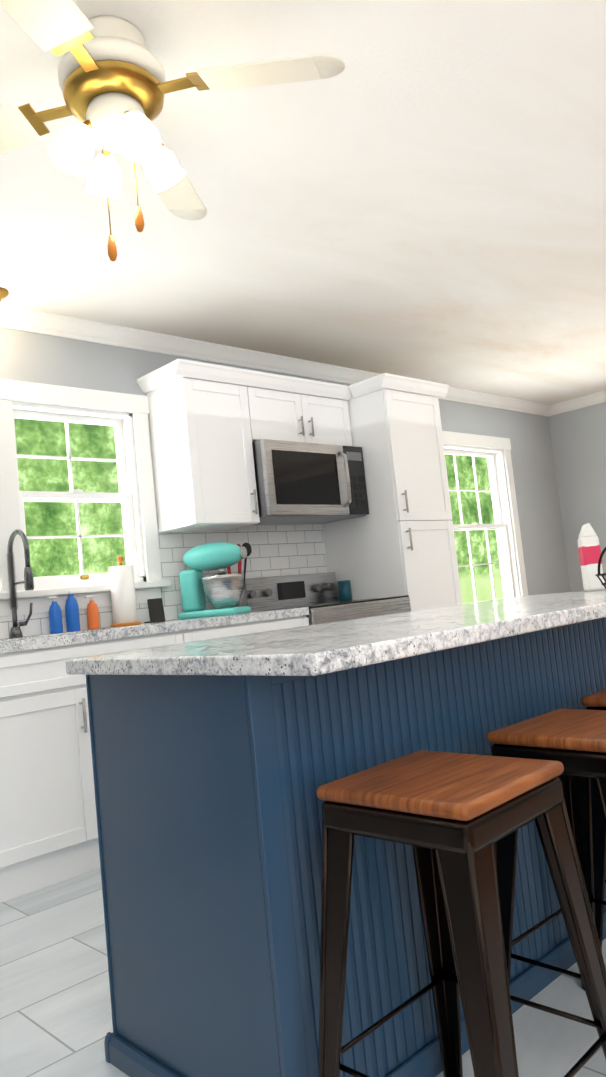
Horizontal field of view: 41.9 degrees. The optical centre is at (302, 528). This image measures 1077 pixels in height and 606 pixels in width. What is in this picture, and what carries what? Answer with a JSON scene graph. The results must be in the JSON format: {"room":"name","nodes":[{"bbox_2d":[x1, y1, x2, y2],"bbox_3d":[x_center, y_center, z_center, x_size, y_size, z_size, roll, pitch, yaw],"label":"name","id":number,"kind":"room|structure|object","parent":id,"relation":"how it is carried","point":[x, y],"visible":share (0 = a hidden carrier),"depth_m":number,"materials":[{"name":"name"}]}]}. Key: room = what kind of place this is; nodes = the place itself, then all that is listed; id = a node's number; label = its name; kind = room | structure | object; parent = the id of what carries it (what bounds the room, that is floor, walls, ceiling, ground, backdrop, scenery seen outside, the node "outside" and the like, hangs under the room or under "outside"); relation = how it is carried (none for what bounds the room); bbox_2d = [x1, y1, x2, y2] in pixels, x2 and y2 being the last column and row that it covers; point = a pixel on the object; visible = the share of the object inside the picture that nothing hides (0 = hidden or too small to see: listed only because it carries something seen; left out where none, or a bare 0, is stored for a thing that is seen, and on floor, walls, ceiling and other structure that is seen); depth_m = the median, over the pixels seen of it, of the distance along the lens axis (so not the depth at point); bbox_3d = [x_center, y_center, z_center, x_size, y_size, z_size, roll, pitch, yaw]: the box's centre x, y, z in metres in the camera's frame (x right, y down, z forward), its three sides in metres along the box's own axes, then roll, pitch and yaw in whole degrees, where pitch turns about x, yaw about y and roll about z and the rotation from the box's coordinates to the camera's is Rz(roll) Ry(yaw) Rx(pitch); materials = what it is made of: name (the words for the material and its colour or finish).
{"room":"kitchen","nodes":[
{"label":"kitchen","id":0,"kind":"room"},
{"bbox_2d":[0,327,571,597],"bbox_3d":[-0.474,0.178,4.543,8.000,2.450,0.160,-1,-7,-44],"label":"wall","id":1,"kind":"structure","parent":0,"point":[25,356],"depth_m":6.40,"materials":[{"name":"grey paint"}]},
{"bbox_2d":[0,379,170,616],"bbox_3d":[-1.399,-0.143,3.670,1.655,1.097,0.210,-1,-7,-44],"label":"window","id":2,"kind":"structure","parent":1,"relation":"in","point":[149,583],"depth_m":3.93,"materials":[{"name":"white wood"}]},
{"bbox_2d":[0,524,326,639],"bbox_3d":[-1.243,0.241,3.681,3.845,0.505,0.008,-1,-7,-44],"label":"tile backsplash","id":3,"kind":"structure","parent":1,"relation":"attached to","point":[281,550],"depth_m":4.51,"materials":[{"name":"white tile"}]},
{"bbox_2d":[140,367,259,531],"bbox_3d":[-0.536,-0.391,4.237,0.425,0.780,0.338,-1,-7,-44],"label":"upper cabinet","id":4,"kind":"object","parent":1,"relation":"attached to","point":[209,424],"depth_m":4.11,"materials":[{"name":"white paint"}]},
{"bbox_2d":[0,304,551,415],"bbox_3d":[-0.511,-1.012,4.556,7.680,0.082,0.078,-1,-7,-44],"label":"crown molding","id":5,"kind":"structure","parent":1,"relation":"attached to","point":[32,321],"depth_m":4.49,"materials":[{"name":"white wood"}]},
{"bbox_2d":[252,379,351,445],"bbox_3d":[-0.116,-0.625,4.679,0.800,0.328,0.338,-1,-7,-44],"label":"upper cabinet","id":6,"kind":"object","parent":1,"relation":"attached to","point":[283,411],"depth_m":4.54,"materials":[{"name":"white paint"}]},
{"bbox_2d":[252,439,368,524],"bbox_3d":[-0.031,-0.259,4.599,0.786,0.416,0.472,-1,-7,-44],"label":"microwave","id":7,"kind":"object","parent":6,"relation":"attached to","point":[298,483],"visible":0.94,"depth_m":4.43,"materials":[{"name":"silver metal"}]},
{"bbox_2d":[442,431,527,603],"bbox_3d":[1.389,-0.003,6.304,1.110,1.497,0.210,-1,-7,-44],"label":"window","id":8,"kind":"structure","parent":1,"relation":"in","point":[504,524],"depth_m":6.55,"materials":[{"name":"white wood"}]},
{"bbox_2d":[0,868,605,1076],"bbox_3d":[0.010,1.221,2.225,5.460,0.100,3.880,-1,-7,-44],"label":"floor","id":9,"kind":"structure","parent":0,"point":[55,1011],"depth_m":1.98,"materials":[{"name":"tile"}]},
{"bbox_2d":[0,891,3,902],"bbox_3d":[-1.599,0.939,2.781,0.741,0.874,0.628,-1,-7,-44],"label":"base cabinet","id":10,"kind":"object","parent":9,"relation":"on","point":[1,892],"depth_m":2.82,"materials":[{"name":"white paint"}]},
{"bbox_2d":[0,607,308,653],"bbox_3d":[-1.284,0.576,3.143,3.070,0.240,0.633,-1,-7,-44],"label":"countertop","id":11,"kind":"structure","parent":10,"relation":"on","point":[53,640],"depth_m":3.40,"materials":[{"name":"white stone"}]},
{"bbox_2d":[6,529,33,638],"bbox_3d":[-1.226,0.239,3.501,0.111,0.476,0.219,-1,-7,-44],"label":"faucet","id":12,"kind":"object","parent":11,"relation":"on","point":[15,629],"visible":0.98,"depth_m":3.52,"materials":[{"name":"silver metal"}]},
{"bbox_2d":[47,596,62,633],"bbox_3d":[-1.143,0.397,3.656,0.059,0.172,0.058,-1,-7,-44],"label":"soap bottle","id":13,"kind":"object","parent":11,"relation":"on","point":[55,619],"visible":1,"depth_m":3.63,"materials":[{"name":"blue plastic"}]},
{"bbox_2d":[65,591,79,631],"bbox_3d":[-1.086,0.388,3.727,0.062,0.190,0.062,-1,-7,-44],"label":"soap bottle","id":14,"kind":"object","parent":11,"relation":"on","point":[72,615],"visible":0.98,"depth_m":3.70,"materials":[{"name":"blue plastic"}]},
{"bbox_2d":[85,595,99,629],"bbox_3d":[-1.006,0.399,3.787,0.058,0.162,0.056,-1,-7,-44],"label":"soap bottle","id":15,"kind":"object","parent":11,"relation":"on","point":[93,622],"visible":1,"depth_m":3.77,"materials":[{"name":"orange plastic"}]},
{"bbox_2d":[109,556,140,626],"bbox_3d":[-0.882,0.303,3.881,0.150,0.343,0.150,-1,-7,-44],"label":"paper towel holder","id":16,"kind":"object","parent":11,"relation":"on","point":[123,598],"visible":1,"depth_m":3.83,"materials":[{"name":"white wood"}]},
{"bbox_2d":[144,598,164,622],"bbox_3d":[-0.742,0.409,3.961,0.082,0.118,0.090,-1,-7,-44],"label":"phone stand","id":17,"kind":"object","parent":11,"relation":"on","point":[156,610],"visible":1,"depth_m":3.94,"materials":[{"name":"black plastic"}]},
{"bbox_2d":[178,542,250,619],"bbox_3d":[-0.453,0.258,4.064,0.365,0.376,0.219,-8,-5,21],"label":"stand mixer","id":18,"kind":"object","parent":11,"relation":"on","point":[222,590],"visible":1,"depth_m":4.00,"materials":[{"name":"teal metal"}]},
{"bbox_2d":[227,543,251,607],"bbox_3d":[-0.366,0.268,4.281,0.200,0.377,0.203,-1,-7,-44],"label":"utensil crock","id":19,"kind":"object","parent":11,"relation":"on","point":[243,601],"visible":0.19,"depth_m":4.26,"materials":[{"name":"silver metal"}]},
{"bbox_2d":[0,679,100,900],"bbox_3d":[-1.002,1.033,3.334,0.998,0.660,0.628,-1,-7,-44],"label":"base cabinet","id":20,"kind":"object","parent":9,"relation":"on","point":[48,828],"depth_m":2.96,"materials":[{"name":"white paint"}]},
{"bbox_2d":[96,615,308,654],"bbox_3d":[-0.439,0.915,3.892,0.823,0.874,0.628,-1,-7,-44],"label":"base cabinet","id":21,"kind":"object","parent":9,"relation":"on","point":[163,639],"depth_m":3.51,"materials":[{"name":"white paint"}]},
{"bbox_2d":[245,572,410,625],"bbox_3d":[0.165,0.784,4.425,0.776,1.100,0.707,-1,-7,-44],"label":"range","id":22,"kind":"object","parent":9,"relation":"on","point":[316,594],"visible":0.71,"depth_m":4.50,"materials":[{"name":"silver metal"}]},
{"bbox_2d":[337,580,351,600],"bbox_3d":[0.253,0.376,4.811,0.080,0.120,0.080,-1,-7,-44],"label":"canister","id":23,"kind":"object","parent":22,"relation":"on","point":[344,591],"visible":1,"depth_m":4.78,"materials":[{"name":"teal ceramic"}]},
{"bbox_2d":[86,617,605,1076],"bbox_3d":[0.411,0.701,2.214,1.880,0.848,0.618,-1,-7,-44],"label":"kitchen island","id":24,"kind":"object","parent":9,"relation":"on","point":[208,801],"visible":0.54,"depth_m":1.57,"materials":[{"name":"blue paint"}]},
{"bbox_2d":[66,589,605,675],"bbox_3d":[0.454,0.249,2.210,1.990,0.035,0.820,-1,-7,-44],"label":"island countertop","id":25,"kind":"structure","parent":24,"relation":"on","point":[318,649],"depth_m":1.61,"materials":[{"name":"white stone"}]},
{"bbox_2d":[578,523,604,591],"bbox_3d":[1.053,0.106,2.905,0.064,0.245,0.122,-7,-5,11],"label":"buoy","id":26,"kind":"object","parent":25,"relation":"on","point":[589,550],"visible":0.96,"depth_m":2.85,"materials":[{"name":"white plastic"}]},
{"bbox_2d":[595,547,605,588],"bbox_3d":[1.026,0.119,2.556,0.163,0.164,0.163,-1,-7,-44],"label":"wire basket","id":27,"kind":"object","parent":25,"relation":"on","point":[599,564],"visible":1,"depth_m":2.55,"materials":[{"name":"black metal"}]},
{"bbox_2d":[323,373,461,610],"bbox_3d":[0.575,0.230,4.946,0.624,2.202,0.680,-1,-7,-44],"label":"pantry cabinet","id":28,"kind":"object","parent":9,"relation":"on","point":[398,539],"visible":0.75,"depth_m":4.75,"materials":[{"name":"white paint"}]},
{"bbox_2d":[316,750,605,1076],"bbox_3d":[0.264,0.738,1.313,0.411,0.655,0.413,-1,-7,-44],"label":"stool","id":29,"kind":"object","parent":9,"relation":"on","point":[451,818],"visible":1,"depth_m":1.28,"materials":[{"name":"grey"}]},
{"bbox_2d":[487,709,605,990],"bbox_3d":[0.624,0.727,1.617,0.405,0.655,0.406,-1,-7,-44],"label":"stool","id":30,"kind":"object","parent":9,"relation":"on","point":[573,741],"visible":0.62,"depth_m":1.61,"materials":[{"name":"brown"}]},
{"bbox_2d":[581,689,605,950],"bbox_3d":[0.935,0.724,1.949,0.405,0.655,0.406,-1,-7,-44],"label":"stool","id":31,"kind":"object","parent":9,"relation":"on","point":[595,701],"visible":0.5,"depth_m":1.93,"materials":[{"name":"grey"}]},
{"bbox_2d":[0,0,605,404],"bbox_3d":[1.437,-1.478,2.511,8.000,0.127,6.120,-1,-7,-44],"label":"ceiling","id":32,"kind":"structure","parent":0,"point":[415,189],"depth_m":2.98,"materials":[{"name":"paint"}]},
{"bbox_2d":[0,287,8,319],"bbox_3d":[-1.366,-0.987,3.512,0.124,0.132,0.124,-1,-7,-44],"label":"flush ceiling light","id":33,"kind":"object","parent":32,"relation":"attached to","point":[4,293],"visible":0.98,"depth_m":3.50,"materials":[{"name":"gold metal"}]},
{"bbox_2d":[0,0,344,261],"bbox_3d":[-0.471,-0.973,2.022,0.878,0.586,0.878,-3,-6,-34],"label":"ceiling fan","id":34,"kind":"object","parent":32,"relation":"hanging from","point":[115,86],"visible":1,"depth_m":1.96,"materials":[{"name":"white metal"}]},
{"bbox_2d":[548,402,605,591],"bbox_3d":[4.397,-0.267,5.116,0.160,2.450,5.760,-1,-7,-44],"label":"wall","id":35,"kind":"structure","parent":0,"point":[559,466],"depth_m":7.03,"materials":[{"name":"grey paint"}]},
{"bbox_2d":[552,390,605,414],"bbox_3d":[4.195,-1.440,5.128,0.078,0.082,5.610,-1,-7,-44],"label":"crown molding","id":36,"kind":"structure","parent":35,"relation":"attached to","point":[599,397],"depth_m":6.97,"materials":[{"name":"white wood"}]},
{"label":"outside","id":37,"kind":"structure","parent":0,"visible":0},
{"bbox_2d":[14,418,503,603],"bbox_3d":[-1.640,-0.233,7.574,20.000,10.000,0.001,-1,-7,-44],"label":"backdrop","id":38,"kind":"structure","parent":37,"point":[78,431],"depth_m":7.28,"materials":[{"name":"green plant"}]}
]}

